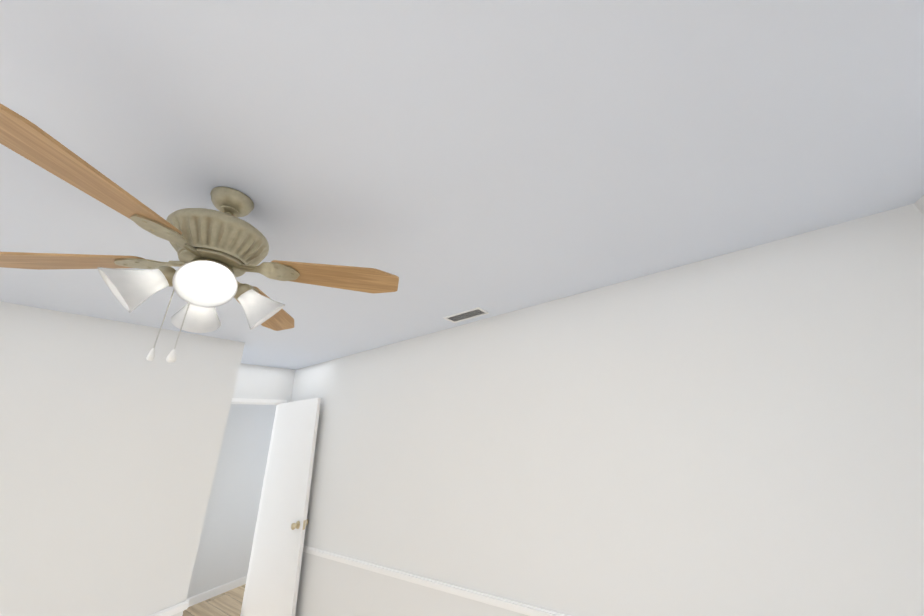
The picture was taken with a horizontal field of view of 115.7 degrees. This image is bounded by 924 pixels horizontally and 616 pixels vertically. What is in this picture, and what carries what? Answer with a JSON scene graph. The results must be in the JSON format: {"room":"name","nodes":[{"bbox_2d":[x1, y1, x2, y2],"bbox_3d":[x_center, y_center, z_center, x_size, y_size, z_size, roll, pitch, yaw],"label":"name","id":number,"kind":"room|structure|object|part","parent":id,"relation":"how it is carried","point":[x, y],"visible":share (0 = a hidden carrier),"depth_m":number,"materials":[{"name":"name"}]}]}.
{"room":"empty bedroom","nodes":[
{"label":"empty bedroom","id":0,"kind":"room"},
{"bbox_2d":[0,301,244,615],"bbox_3d":[-2.611,1.064,1.054,0.120,2.440,2.682,-17,-26,29],"label":"wall","id":1,"kind":"structure","parent":0,"point":[111,437],"depth_m":1.75,"materials":[{"name":"paint"}]},
{"bbox_2d":[182,584,245,615],"bbox_3d":[-0.926,2.327,1.045,6.270,0.100,5.240,-17,-26,29],"label":"floor","id":2,"kind":"structure","parent":0,"point":[228,603],"depth_m":3.16,"materials":[{"name":"wood"}]},
{"bbox_2d":[186,404,276,598],"bbox_3d":[-3.151,2.144,3.623,0.120,2.440,3.740,-17,-26,29],"label":"wall","id":3,"kind":"structure","parent":0,"point":[223,554],"depth_m":3.71,"materials":[{"name":"paint"}]},
{"bbox_2d":[186,576,246,606],"bbox_3d":[-3.027,3.219,3.146,0.012,0.080,3.500,-17,-26,29],"label":"baseboard","id":4,"kind":"structure","parent":3,"relation":"attached to","point":[211,593],"depth_m":3.37,"materials":[{"name":"white paint"}]},
{"bbox_2d":[233,363,294,401],"bbox_3d":[-2.377,1.779,2.845,0.120,2.440,1.038,-17,-26,29],"label":"wall","id":5,"kind":"structure","parent":0,"point":[258,382],"depth_m":3.35,"materials":[{"name":"paint"}]},
{"bbox_2d":[231,398,286,615],"bbox_3d":[-2.332,1.968,2.825,0.152,2.070,0.810,-17,-26,29],"label":"door frame","id":6,"kind":"structure","parent":5,"relation":"attached to","point":[256,401],"depth_m":3.15,"materials":[{"name":"white paint"}]},
{"bbox_2d":[243,398,320,615],"bbox_3d":[-1.767,1.974,2.907,0.720,1.997,0.156,-17,-26,29],"label":"door","id":7,"kind":"structure","parent":6,"relation":"attached to","point":[273,585],"depth_m":2.84,"materials":[{"name":"paint"}]},
{"bbox_3d":[-1.502,2.018,2.706,0.102,0.070,0.156,-17,-26,29],"label":"knob","id":8,"kind":"part","parent":7,"relation":"part of","materials":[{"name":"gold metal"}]},
{"bbox_2d":[0,0,923,369],"bbox_3d":[-1.075,-0.030,2.005,6.270,0.120,5.240,-17,-26,29],"label":"ceiling","id":9,"kind":"structure","parent":0,"point":[446,158],"depth_m":0.86,"materials":[{"name":"paint"}]},
{"bbox_2d":[0,103,398,361],"bbox_3d":[-0.804,-0.111,0.907,0.834,0.590,0.936,-17,-26,29],"label":"ceiling fan","id":10,"kind":"object","parent":9,"relation":"hanging from","point":[221,249],"visible":1,"depth_m":0.84,"materials":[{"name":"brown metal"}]},
{"bbox_3d":[-1.149,-0.134,0.838,0.410,0.006,0.135,-2,-10,-13],"label":"blade","id":11,"kind":"part","parent":10,"relation":"part of","materials":[{"name":"brown wood"}]},
{"bbox_3d":[-0.763,-0.266,0.575,0.135,0.006,0.410,10,-20,-1],"label":"blade","id":12,"kind":"part","parent":10,"relation":"part of","materials":[{"name":"brown wood"}]},
{"bbox_3d":[-0.794,0.007,0.814,0.075,0.240,0.038,-17,-26,29],"label":"chain","id":13,"kind":"part","parent":10,"relation":"part of","materials":[{"name":"metal"}]},
{"bbox_3d":[-0.781,-0.026,0.875,0.420,0.138,0.420,-17,-26,29],"label":"lamp shade","id":14,"kind":"part","parent":10,"relation":"part of","materials":[{"name":"white glass"}]},
{"bbox_3d":[-0.795,-0.133,0.917,0.358,0.032,0.396,-17,-26,29],"label":"arm","id":15,"kind":"part","parent":10,"relation":"part of"},
{"bbox_3d":[-0.843,0.015,1.253,0.135,0.006,0.410,-11,-23,-14],"label":"blade","id":16,"kind":"part","parent":10,"relation":"part of","materials":[{"name":"brown wood"}]},
{"bbox_3d":[-0.432,-0.107,1.016,0.410,0.006,0.135,6,-36,-15],"label":"blade","id":17,"kind":"part","parent":10,"relation":"part of","materials":[{"name":"brown wood"}]},
{"bbox_2d":[443,307,488,322],"bbox_3d":[0.029,0.058,2.226,0.318,0.008,0.152,-17,-26,29],"label":"ceiling vent","id":18,"kind":"object","parent":9,"relation":"in","point":[466,315],"visible":0.98,"depth_m":2.22,"materials":[{"name":"white metal"}]},
{"bbox_2d":[291,204,923,615],"bbox_3d":[0.038,1.308,2.065,5.150,2.440,0.120,-17,-26,29],"label":"wall","id":19,"kind":"structure","parent":0,"point":[739,432],"depth_m":1.53,"materials":[{"name":"paint"}]},
{"bbox_2d":[914,195,923,214],"bbox_3d":[1.146,0.159,-0.584,0.120,2.440,3.480,-17,-26,29],"label":"wall","id":20,"kind":"structure","parent":0,"point":[919,204],"depth_m":1.25,"materials":[{"name":"paint"}]},
{"bbox_3d":[-1.939,0.282,-0.763,5.150,2.440,0.120,-17,-26,29],"label":"wall","id":21,"kind":"structure","parent":0,"visible":0},
{"bbox_2d":[149,600,188,615],"bbox_3d":[-2.211,1.702,1.267,0.016,0.045,1.576,-17,-26,29],"label":"trim","id":22,"kind":"structure","parent":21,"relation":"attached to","point":[180,607],"depth_m":1.83,"materials":[{"name":"white paint"}]},
{"bbox_2d":[303,545,570,615],"bbox_3d":[0.028,1.780,1.805,4.910,0.045,0.030,-17,-26,29],"label":"trim","id":23,"kind":"structure","parent":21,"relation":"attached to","point":[509,604],"depth_m":1.90,"materials":[{"name":"white paint"}]}
]}

